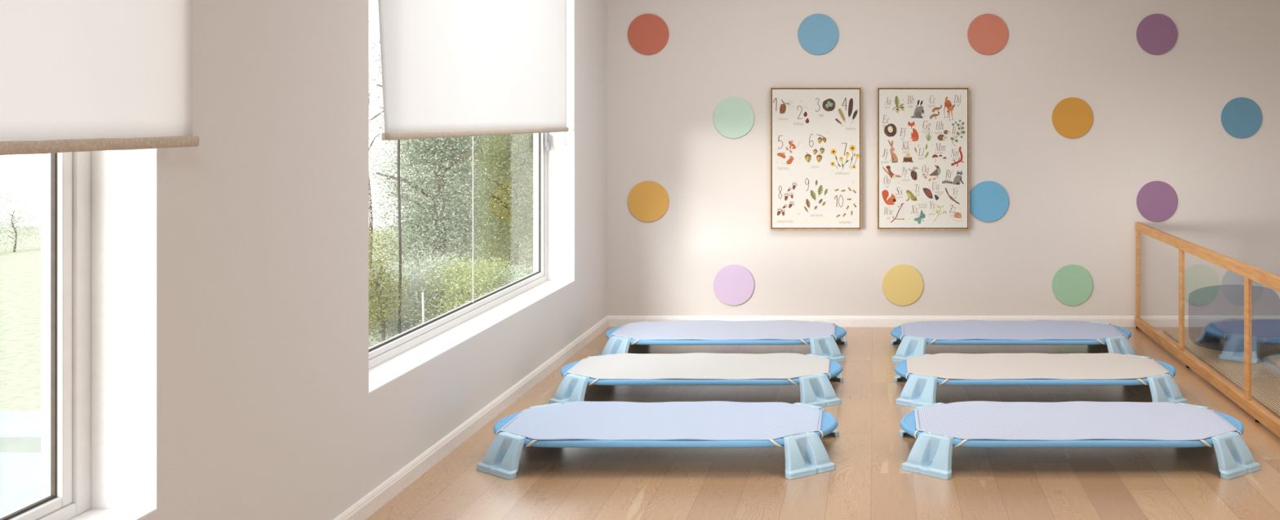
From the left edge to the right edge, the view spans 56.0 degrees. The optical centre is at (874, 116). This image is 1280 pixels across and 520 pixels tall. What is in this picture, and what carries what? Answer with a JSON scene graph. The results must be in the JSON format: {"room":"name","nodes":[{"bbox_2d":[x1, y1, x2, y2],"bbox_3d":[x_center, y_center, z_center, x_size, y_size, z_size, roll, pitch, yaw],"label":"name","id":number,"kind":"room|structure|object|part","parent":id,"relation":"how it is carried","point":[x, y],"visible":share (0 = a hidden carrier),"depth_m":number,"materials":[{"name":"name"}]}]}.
{"room":"children's room","nodes":[
{"label":"children's room","id":0,"kind":"room"},
{"bbox_2d":[90,0,607,519],"bbox_3d":[-1.764,-0.025,2.020,0.215,2.850,10.440,0,0,0],"label":"wall","id":1,"kind":"structure","parent":0,"point":[229,272],"depth_m":3.22,"materials":[{"name":"paint"}]},
{"bbox_2d":[0,151,155,519],"bbox_3d":[-1.767,-0.096,1.472,0.220,2.048,2.445,0,0,0],"label":"window","id":2,"kind":"structure","parent":1,"relation":"in","point":[65,177],"depth_m":2.62,"materials":[{"name":"white plastic"}]},
{"bbox_3d":[-1.840,-0.108,1.472,0.050,1.964,2.345,0,0,0],"label":"sash","id":3,"kind":"part","parent":2,"relation":"part of","materials":[{"name":"white plastic"}]},
{"bbox_3d":[-1.842,-0.108,1.472,0.070,2.024,2.445,0,0,0],"label":"frame","id":4,"kind":"part","parent":2,"relation":"part of","materials":[{"name":"white plastic"}]},
{"bbox_3d":[-1.737,0.916,1.472,0.160,0.024,2.444,0,0,0],"label":"sill","id":5,"kind":"part","parent":2,"relation":"part of","materials":[{"name":"white paint"}]},
{"bbox_2d":[0,0,199,155],"bbox_3d":[-1.598,-0.595,1.468,0.060,1.331,2.595,0,0,0],"label":"roller blind","id":6,"kind":"object","parent":1,"relation":"attached to","point":[76,75],"visible":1,"depth_m":2.39,"materials":[{"name":"fabric"}]},
{"bbox_2d":[333,315,608,519],"bbox_3d":[-1.650,1.266,2.020,0.014,0.068,10.440,0,0,0],"label":"baseboard","id":7,"kind":"structure","parent":1,"relation":"attached to","point":[378,497],"depth_m":4.62,"materials":[{"name":"white wood"}]},
{"bbox_2d":[368,132,574,393],"bbox_3d":[-1.767,-0.096,5.136,0.220,2.048,2.622,0,0,0],"label":"window","id":8,"kind":"structure","parent":1,"relation":"in","point":[392,358],"depth_m":5.19,"materials":[{"name":"white plastic"}]},
{"bbox_3d":[-1.737,0.916,5.136,0.160,0.024,2.621,0,0,0],"label":"sill","id":9,"kind":"part","parent":8,"relation":"part of","materials":[{"name":"white paint"}]},
{"bbox_2d":[377,0,568,146],"bbox_3d":[-1.690,-0.471,5.152,0.060,1.258,2.565,0,0,0],"label":"roller blind","id":10,"kind":"object","parent":1,"relation":"attached to","point":[450,68],"visible":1,"depth_m":4.92,"materials":[{"name":"fabric"}]},
{"bbox_2d":[365,327,1279,519],"bbox_3d":[1.664,1.350,2.020,7.072,0.100,10.440,0,0,0],"label":"floor","id":11,"kind":"structure","parent":0,"point":[868,482],"depth_m":4.24,"materials":[{"name":"brown wood"}]},
{"bbox_2d":[476,402,839,479],"bbox_3d":[-0.806,1.236,4.535,1.328,0.127,0.700,0,0,0],"label":"cot","id":12,"kind":"object","parent":11,"relation":"on","point":[806,454],"visible":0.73,"depth_m":4.25,"materials":[{"name":"plastic"}]},
{"bbox_3d":[-1.359,1.236,4.285,0.205,0.127,0.104,0,0,37],"label":"leg","id":13,"kind":"part","parent":12,"relation":"part of","materials":[{"name":"plastic"}]},
{"bbox_3d":[-1.359,1.236,4.785,0.205,0.127,0.104,0,0,-37],"label":"leg","id":14,"kind":"part","parent":12,"relation":"part of","materials":[{"name":"plastic"}]},
{"bbox_2d":[495,400,826,446],"bbox_3d":[-0.806,1.189,4.535,1.229,0.038,0.566,0,0,0],"label":"sheet","id":15,"kind":"object","parent":12,"relation":"on","point":[578,420],"visible":0.98,"depth_m":4.51,"materials":[{"name":"fabric"}]},
{"bbox_3d":[-0.806,1.192,4.535,1.328,0.026,0.579,0,0,0],"label":"tube frame","id":16,"kind":"part","parent":12,"relation":"part of","materials":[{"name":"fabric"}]},
{"bbox_3d":[-0.253,1.236,4.285,0.205,0.127,0.104,0,0,-37],"label":"leg","id":17,"kind":"part","parent":12,"relation":"part of","materials":[{"name":"plastic"}]},
{"bbox_3d":[-0.253,1.236,4.785,0.205,0.127,0.104,0,0,37],"label":"leg","id":18,"kind":"part","parent":12,"relation":"part of","materials":[{"name":"plastic"}]},
{"bbox_2d":[548,353,844,407],"bbox_3d":[-0.814,1.236,5.520,1.328,0.127,0.700,0,0,0],"label":"cot","id":19,"kind":"object","parent":11,"relation":"on","point":[817,389],"visible":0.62,"depth_m":5.24,"materials":[{"name":"plastic"}]},
{"bbox_3d":[-1.367,1.236,5.270,0.205,0.127,0.104,0,0,37],"label":"leg","id":20,"kind":"part","parent":19,"relation":"part of","materials":[{"name":"plastic"}]},
{"bbox_3d":[-1.367,1.236,5.770,0.205,0.127,0.104,0,0,-37],"label":"leg","id":21,"kind":"part","parent":19,"relation":"part of","materials":[{"name":"plastic"}]},
{"bbox_2d":[563,352,832,385],"bbox_3d":[-0.814,1.189,5.520,1.229,0.038,0.566,0,0,0],"label":"sheet","id":22,"kind":"object","parent":19,"relation":"on","point":[624,366],"visible":0.98,"depth_m":5.50,"materials":[{"name":"beige fabric"}]},
{"bbox_3d":[-0.814,1.192,5.520,1.328,0.026,0.579,0,0,0],"label":"tube frame","id":23,"kind":"part","parent":19,"relation":"part of","materials":[{"name":"plastic"}]},
{"bbox_3d":[-0.261,1.236,5.270,0.205,0.127,0.104,0,0,-37],"label":"leg","id":24,"kind":"part","parent":19,"relation":"part of","materials":[{"name":"plastic"}]},
{"bbox_3d":[-0.261,1.236,5.770,0.205,0.127,0.104,0,0,37],"label":"leg","id":25,"kind":"part","parent":19,"relation":"part of","materials":[{"name":"plastic"}]},
{"bbox_2d":[600,320,847,362],"bbox_3d":[-0.818,1.236,6.450,1.328,0.127,0.700,0,0,0],"label":"cot","id":26,"kind":"object","parent":11,"relation":"on","point":[826,345],"visible":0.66,"depth_m":6.17,"materials":[{"name":"plastic"}]},
{"bbox_3d":[-1.371,1.236,6.200,0.205,0.127,0.104,0,0,37],"label":"leg","id":27,"kind":"part","parent":26,"relation":"part of","materials":[{"name":"plastic"}]},
{"bbox_2d":[608,320,837,344],"bbox_3d":[-0.818,1.189,6.450,1.229,0.038,0.566,0,0,0],"label":"sheet","id":28,"kind":"object","parent":26,"relation":"on","point":[712,330],"visible":1,"depth_m":6.43,"materials":[{"name":"fabric"}]},
{"bbox_3d":[-0.818,1.192,6.450,1.328,0.026,0.579,0,0,0],"label":"tube frame","id":29,"kind":"part","parent":26,"relation":"part of","materials":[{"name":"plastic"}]},
{"bbox_3d":[-0.265,1.236,6.200,0.205,0.127,0.104,0,0,-37],"label":"leg","id":30,"kind":"part","parent":26,"relation":"part of","materials":[{"name":"plastic"}]},
{"bbox_3d":[-0.265,1.236,6.700,0.205,0.127,0.104,0,0,37],"label":"leg","id":31,"kind":"part","parent":26,"relation":"part of","materials":[{"name":"plastic"}]},
{"bbox_2d":[889,320,1135,362],"bbox_3d":[0.752,1.236,6.450,1.328,0.127,0.700,0,0,0],"label":"cot","id":32,"kind":"object","parent":11,"relation":"on","point":[909,345],"visible":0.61,"depth_m":6.17,"materials":[{"name":"plastic"}]},
{"bbox_3d":[0.199,1.236,6.700,0.205,0.127,0.104,0,0,-37],"label":"leg","id":33,"kind":"part","parent":32,"relation":"part of","materials":[{"name":"plastic"}]},
{"bbox_3d":[0.199,1.236,6.200,0.205,0.127,0.104,0,0,37],"label":"leg","id":34,"kind":"part","parent":32,"relation":"part of","materials":[{"name":"plastic"}]},
{"bbox_3d":[0.752,1.192,6.450,1.328,0.026,0.579,0,0,0],"label":"tube frame","id":35,"kind":"part","parent":32,"relation":"part of","materials":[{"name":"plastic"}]},
{"bbox_2d":[899,320,1128,344],"bbox_3d":[0.752,1.189,6.450,1.229,0.038,0.566,0,0,0],"label":"sheet","id":36,"kind":"object","parent":32,"relation":"on","point":[1035,330],"visible":1,"depth_m":6.43,"materials":[{"name":"fabric"}]},
{"bbox_3d":[1.305,1.236,6.700,0.205,0.127,0.104,0,0,37],"label":"leg","id":37,"kind":"part","parent":32,"relation":"part of","materials":[{"name":"plastic"}]},
{"bbox_3d":[1.305,1.236,6.200,0.205,0.127,0.104,0,0,-37],"label":"leg","id":38,"kind":"part","parent":32,"relation":"part of","materials":[{"name":"plastic"}]},
{"bbox_2d":[893,353,1187,407],"bbox_3d":[0.757,1.236,5.520,1.328,0.127,0.700,0,0,0],"label":"cot","id":39,"kind":"object","parent":11,"relation":"on","point":[918,390],"visible":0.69,"depth_m":5.24,"materials":[{"name":"plastic"}]},
{"bbox_3d":[0.204,1.236,5.770,0.205,0.127,0.104,0,0,-37],"label":"leg","id":40,"kind":"part","parent":39,"relation":"part of","materials":[{"name":"plastic"}]},
{"bbox_3d":[0.204,1.236,5.270,0.205,0.127,0.104,0,0,37],"label":"leg","id":41,"kind":"part","parent":39,"relation":"part of","materials":[{"name":"plastic"}]},
{"bbox_3d":[0.757,1.192,5.520,1.328,0.026,0.579,0,0,0],"label":"tube frame","id":42,"kind":"part","parent":39,"relation":"part of","materials":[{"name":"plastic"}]},
{"bbox_2d":[905,352,1173,385],"bbox_3d":[0.757,1.189,5.520,1.229,0.038,0.566,0,0,0],"label":"sheet","id":43,"kind":"object","parent":39,"relation":"on","point":[1104,366],"visible":0.99,"depth_m":5.50,"materials":[{"name":"beige fabric"}]},
{"bbox_3d":[1.310,1.236,5.770,0.205,0.127,0.104,0,0,37],"label":"leg","id":44,"kind":"part","parent":39,"relation":"part of","materials":[{"name":"plastic"}]},
{"bbox_3d":[1.310,1.236,5.270,0.205,0.127,0.104,0,0,-37],"label":"leg","id":45,"kind":"part","parent":39,"relation":"part of","materials":[{"name":"plastic"}]},
{"bbox_2d":[898,402,1260,479],"bbox_3d":[0.762,1.236,4.535,1.328,0.127,0.700,0,0,0],"label":"cot","id":46,"kind":"object","parent":11,"relation":"on","point":[931,455],"visible":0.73,"depth_m":4.25,"materials":[{"name":"plastic"}]},
{"bbox_3d":[0.209,1.236,4.785,0.205,0.127,0.104,0,0,-37],"label":"leg","id":47,"kind":"part","parent":46,"relation":"part of","materials":[{"name":"plastic"}]},
{"bbox_3d":[0.209,1.236,4.285,0.205,0.127,0.104,0,0,37],"label":"leg","id":48,"kind":"part","parent":46,"relation":"part of","materials":[{"name":"plastic"}]},
{"bbox_3d":[0.762,1.192,4.535,1.328,0.026,0.579,0,0,0],"label":"tube frame","id":49,"kind":"part","parent":46,"relation":"part of","materials":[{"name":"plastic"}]},
{"bbox_2d":[911,400,1241,446],"bbox_3d":[0.762,1.189,4.535,1.229,0.038,0.566,0,0,0],"label":"sheet","id":50,"kind":"object","parent":46,"relation":"on","point":[971,420],"visible":1,"depth_m":4.51,"materials":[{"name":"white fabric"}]},
{"bbox_3d":[1.315,1.236,4.785,0.205,0.127,0.104,0,0,37],"label":"leg","id":51,"kind":"part","parent":46,"relation":"part of","materials":[{"name":"plastic"}]},
{"bbox_3d":[1.315,1.236,4.285,0.205,0.127,0.104,0,0,-37],"label":"leg","id":52,"kind":"part","parent":46,"relation":"part of","materials":[{"name":"plastic"}]},
{"bbox_2d":[1134,222,1279,437],"bbox_3d":[1.635,0.975,5.085,0.033,0.650,4.270,0,0,0],"label":"barrier","id":53,"kind":"object","parent":11,"relation":"on","point":[1250,273],"visible":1,"depth_m":5.58,"materials":[{"name":"brown wood"}]},
{"bbox_3d":[1.622,0.968,7.189,0.016,0.532,0.058,0,0,0],"label":"post","id":54,"kind":"part","parent":53,"relation":"part of","materials":[{"name":"brown wood"}]},
{"bbox_3d":[1.628,0.968,6.194,0.016,0.532,0.058,0,0,0],"label":"post","id":55,"kind":"part","parent":53,"relation":"part of","materials":[{"name":"brown wood"}]},
{"bbox_3d":[1.635,0.676,5.085,0.024,0.052,4.270,0,0,0],"label":"rail","id":56,"kind":"part","parent":53,"relation":"part of","materials":[{"name":"brown wood"}]},
{"bbox_3d":[1.635,1.260,5.085,0.028,0.052,4.270,0,0,0],"label":"rail","id":57,"kind":"part","parent":53,"relation":"part of","materials":[{"name":"brown wood"}]},
{"bbox_3d":[1.635,0.968,5.114,0.016,0.532,0.058,0,0,0],"label":"post","id":58,"kind":"part","parent":53,"relation":"part of","materials":[{"name":"brown wood"}]},
{"bbox_2d":[1163,328,1279,417],"bbox_3d":[2.958,1.292,5.041,2.422,0.014,4.082,0,0,0],"label":"rug","id":59,"kind":"object","parent":11,"relation":"on","point":[1265,374],"visible":0.67,"depth_m":6.06,"materials":[{"name":"wicker"}]},
{"bbox_2d":[1195,319,1279,363],"bbox_3d":[2.495,1.225,6.450,1.328,0.127,0.700,0,0,0],"label":"cot","id":60,"kind":"object","parent":59,"relation":"on","point":[1233,348],"visible":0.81,"depth_m":6.21,"materials":[{"name":"plastic"}]},
{"bbox_3d":[1.942,1.225,6.700,0.205,0.127,0.104,0,0,-37],"label":"leg","id":61,"kind":"part","parent":60,"relation":"part of","materials":[{"name":"plastic"}]},
{"bbox_3d":[1.942,1.225,6.200,0.205,0.127,0.104,0,0,37],"label":"leg","id":62,"kind":"part","parent":60,"relation":"part of","materials":[{"name":"plastic"}]},
{"bbox_3d":[2.495,1.181,6.450,1.328,0.026,0.579,0,0,0],"label":"tube frame","id":63,"kind":"part","parent":60,"relation":"part of","materials":[{"name":"plastic"}]},
{"bbox_2d":[1207,318,1279,342],"bbox_3d":[2.495,1.178,6.450,1.229,0.038,0.566,0,0,0],"label":"sheet","id":64,"kind":"object","parent":60,"relation":"on","point":[1264,328],"visible":0.96,"depth_m":6.46,"materials":[{"name":"blue fabric"}]},
{"bbox_2d":[607,0,1279,315],"bbox_3d":[1.664,-0.025,7.340,7.072,2.850,0.200,0,0,0],"label":"wall","id":65,"kind":"structure","parent":0,"point":[1157,117],"depth_m":7.24,"materials":[{"name":"paint"}]},
{"bbox_2d":[627,13,668,54],"bbox_3d":[-1.402,-0.511,7.234,0.253,0.253,0.010,0,0,0],"label":"disc","id":66,"kind":"object","parent":65,"relation":"attached to","point":[647,33],"visible":1,"depth_m":7.23,"materials":[{"name":"fabric"}]},
{"bbox_2d":[627,181,668,222],"bbox_3d":[-1.402,0.524,7.234,0.253,0.253,0.010,0,0,0],"label":"disc","id":67,"kind":"object","parent":65,"relation":"attached to","point":[647,201],"visible":1,"depth_m":7.23,"materials":[{"name":"fabric"}]},
{"bbox_2d":[713,264,754,305],"bbox_3d":[-0.872,1.041,7.234,0.253,0.253,0.010,0,0,0],"label":"disc","id":68,"kind":"object","parent":65,"relation":"attached to","point":[733,284],"visible":1,"depth_m":7.23,"materials":[{"name":"fabric"}]},
{"bbox_2d":[713,97,754,137],"bbox_3d":[-0.872,0.006,7.234,0.253,0.253,0.010,0,0,0],"label":"disc","id":69,"kind":"object","parent":65,"relation":"attached to","point":[733,117],"visible":1,"depth_m":7.23,"materials":[{"name":"fabric"}]},
{"bbox_2d":[769,87,861,230],"bbox_3d":[-0.362,0.257,7.219,0.564,0.878,0.042,0,0,0],"label":"poster","id":70,"kind":"object","parent":65,"relation":"attached to","point":[815,132],"visible":1,"depth_m":7.20,"materials":[{"name":"white paper"}]},
{"bbox_2d":[797,13,838,54],"bbox_3d":[-0.348,-0.511,7.234,0.253,0.253,0.010,0,0,0],"label":"disc","id":71,"kind":"object","parent":65,"relation":"attached to","point":[818,33],"visible":1,"depth_m":7.23,"materials":[{"name":"fabric"}]},
{"bbox_2d":[882,264,923,305],"bbox_3d":[0.176,1.041,7.234,0.253,0.253,0.010,0,0,0],"label":"disc","id":72,"kind":"object","parent":65,"relation":"attached to","point":[902,284],"visible":1,"depth_m":7.23,"materials":[{"name":"fabric"}]},
{"bbox_2d":[876,87,969,230],"bbox_3d":[0.300,0.257,7.219,0.570,0.878,0.042,0,0,0],"label":"poster","id":73,"kind":"object","parent":65,"relation":"attached to","point":[923,133],"visible":1,"depth_m":7.20,"materials":[{"name":"white paper"}]},
{"bbox_2d":[608,315,1279,327],"bbox_3d":[1.772,1.266,7.233,6.857,0.068,0.014,0,0,0],"label":"baseboard","id":74,"kind":"structure","parent":65,"relation":"attached to","point":[614,321],"depth_m":7.23,"materials":[{"name":"white wood"}]},
{"bbox_2d":[967,13,1008,54],"bbox_3d":[0.702,-0.511,7.234,0.253,0.253,0.010,0,0,0],"label":"disc","id":75,"kind":"object","parent":65,"relation":"attached to","point":[987,33],"visible":1,"depth_m":7.23,"materials":[{"name":"fabric"}]},
{"bbox_2d":[969,181,1008,222],"bbox_3d":[0.706,0.524,7.234,0.253,0.253,0.010,0,0,0],"label":"disc","id":76,"kind":"object","parent":65,"relation":"attached to","point":[988,200],"visible":1,"depth_m":7.23,"materials":[{"name":"fabric"}]},
{"bbox_2d":[1052,264,1093,305],"bbox_3d":[1.226,1.041,7.234,0.253,0.253,0.010,0,0,0],"label":"disc","id":77,"kind":"object","parent":65,"relation":"attached to","point":[1072,284],"visible":1,"depth_m":7.23,"materials":[{"name":"fabric"}]},
{"bbox_2d":[1052,97,1093,137],"bbox_3d":[1.226,0.006,7.234,0.253,0.253,0.010,0,0,0],"label":"disc","id":78,"kind":"object","parent":65,"relation":"attached to","point":[1072,117],"visible":1,"depth_m":7.23,"materials":[{"name":"fabric"}]},
{"bbox_2d":[1136,181,1177,222],"bbox_3d":[1.750,0.524,7.234,0.253,0.253,0.010,0,0,0],"label":"disc","id":79,"kind":"object","parent":65,"relation":"attached to","point":[1156,201],"visible":1,"depth_m":7.23,"materials":[{"name":"fabric"}]},
{"bbox_2d":[1136,13,1177,54],"bbox_3d":[1.750,-0.511,7.234,0.253,0.253,0.010,0,0,0],"label":"disc","id":80,"kind":"object","parent":65,"relation":"attached to","point":[1156,33],"visible":1,"depth_m":7.23,"materials":[{"name":"fabric"}]},
{"bbox_2d":[1221,97,1262,137],"bbox_3d":[2.274,0.006,7.234,0.253,0.253,0.010,0,0,0],"label":"disc","id":81,"kind":"object","parent":65,"relation":"attached to","point":[1241,117],"visible":1,"depth_m":7.23,"materials":[{"name":"fabric"}]},
{"bbox_2d":[1221,270,1262,305],"bbox_3d":[2.277,1.041,7.234,0.253,0.253,0.010,0,0,0],"label":"disc","id":82,"kind":"object","parent":65,"relation":"attached to","point":[1233,283],"visible":0.59,"depth_m":7.23,"materials":[{"name":"fabric"}]},
{"label":"outside","id":83,"kind":"structure","parent":0,"visible":0},
{"bbox_2d":[0,226,533,410],"bbox_3d":[-22.000,13.322,18.350,76.000,22.145,76.700,0,0,0],"label":"meadow","id":84,"kind":"structure","parent":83,"point":[20,271],"depth_m":13.42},
{"bbox_2d":[0,180,40,253],"bbox_3d":[-14.849,1.751,19.976,1.267,1.303,1.248,0,0,0],"label":"tree","id":85,"kind":"object","parent":84,"relation":"on","point":[14,233],"visible":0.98,"depth_m":20.01,"materials":[{"name":"green plant"}]},
{"bbox_2d":[368,44,412,275],"bbox_3d":[-6.220,0.747,14.384,1.216,3.309,1.259,0,0,-9],"label":"blossom tree","id":86,"kind":"object","parent":84,"relation":"on","point":[371,206],"visible":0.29,"depth_m":14.40,"materials":[{"name":"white plant"}]},
{"bbox_2d":[368,224,420,345],"bbox_3d":[-4.806,1.696,10.993,1.075,1.412,0.944,0,0,-7],"label":"shrub","id":87,"kind":"object","parent":84,"relation":"on","point":[372,303],"visible":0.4,"depth_m":10.99,"materials":[{"name":"green plant"}]},
{"bbox_2d":[368,260,427,335],"bbox_3d":[-5.267,2.049,12.600,1.180,1.144,1.110,0,0,-3],"label":"shrub","id":88,"kind":"object","parent":84,"relation":"on","point":[386,270],"visible":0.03,"depth_m":12.54,"materials":[{"name":"green plant"}]},
{"bbox_2d":[397,139,401,333],"bbox_3d":[-4.545,0.730,11.200,0.065,3.201,0.026,0,0,0],"label":"pole","id":89,"kind":"object","parent":84,"relation":"on","point":[398,140],"visible":0.56,"depth_m":11.19,"materials":[{"name":"metal"}]},
{"bbox_2d":[368,262,462,346],"bbox_3d":[-4.580,2.020,11.592,1.212,1.174,1.235,0,0,7],"label":"shrub","id":90,"kind":"object","parent":84,"relation":"on","point":[409,322],"visible":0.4,"depth_m":11.43,"materials":[{"name":"green plant"}]},
{"bbox_2d":[422,292,424,323],"bbox_3d":[-4.328,1.990,11.200,0.032,0.620,0.022,0,0,0],"label":"stake","id":91,"kind":"object","parent":84,"relation":"on","point":[423,300],"visible":0.35,"depth_m":11.19,"materials":[{"name":"white wood"}]},
{"bbox_2d":[386,241,484,324],"bbox_3d":[-4.629,1.978,12.522,1.258,1.232,1.287,0,0,11],"label":"shrub","id":92,"kind":"object","parent":84,"relation":"on","point":[429,261],"visible":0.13,"depth_m":12.45,"materials":[{"name":"green plant"}]},
{"bbox_2d":[368,0,514,299],"bbox_3d":[-5.100,0.199,13.613,1.622,4.406,1.635,0,0,-32],"label":"tree","id":93,"kind":"object","parent":84,"relation":"on","point":[439,214],"visible":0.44,"depth_m":13.41,"materials":[{"name":"green plant"}]},
{"bbox_2d":[379,109,532,265],"bbox_3d":[-5.726,0.224,16.604,2.587,4.357,2.513,0,0,-24],"label":"tree","id":94,"kind":"object","parent":84,"relation":"on","point":[382,109],"visible":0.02,"depth_m":16.29,"materials":[{"name":"green plant"}]},
{"bbox_2d":[405,248,519,324],"bbox_3d":[-4.100,1.962,11.706,1.303,1.300,1.211,0,0,8],"label":"shrub","id":95,"kind":"object","parent":84,"relation":"on","point":[451,288],"visible":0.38,"depth_m":11.56,"materials":[{"name":"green plant"}]},
{"bbox_2d":[444,248,532,308],"bbox_3d":[-4.119,2.024,12.687,1.314,1.134,1.258,0,0,5],"label":"shrub","id":96,"kind":"object","parent":84,"relation":"on","point":[500,260],"visible":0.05,"depth_m":12.68,"materials":[{"name":"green plant"}]},
{"bbox_2d":[445,133,533,279],"bbox_3d":[-4.663,0.703,15.229,1.977,3.400,1.929,0,0,21],"label":"tree","id":97,"kind":"object","parent":84,"relation":"on","point":[516,163],"visible":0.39,"depth_m":14.90,"materials":[{"name":"green plant"}]},
{"bbox_2d":[465,253,533,301],"bbox_3d":[-3.623,2.013,11.963,1.223,1.211,1.191,0,0,-14],"label":"shrub","id":98,"kind":"object","parent":84,"relation":"on","point":[504,278],"visible":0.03,"depth_m":11.97,"materials":[{"name":"green plant"}]},
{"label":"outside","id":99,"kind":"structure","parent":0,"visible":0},
{"bbox_2d":[0,410,40,436],"bbox_3d":[-7.975,2.350,8.350,12.050,0.300,0.800,0,0,0],"label":"path","id":100,"kind":"structure","parent":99,"point":[12,423],"depth_m":8.37,"materials":[{"name":"white concrete"}]},
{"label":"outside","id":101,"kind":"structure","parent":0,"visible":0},
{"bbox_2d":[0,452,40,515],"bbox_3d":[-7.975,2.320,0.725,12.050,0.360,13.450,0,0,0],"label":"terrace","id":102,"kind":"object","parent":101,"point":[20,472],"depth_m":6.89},
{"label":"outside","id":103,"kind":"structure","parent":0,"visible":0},
{"bbox_2d":[0,436,40,452],"bbox_3d":[-7.975,2.340,7.700,12.050,0.320,0.500,0,0,0],"label":"step","id":104,"kind":"structure","parent":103,"point":[7,444],"depth_m":7.77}
]}

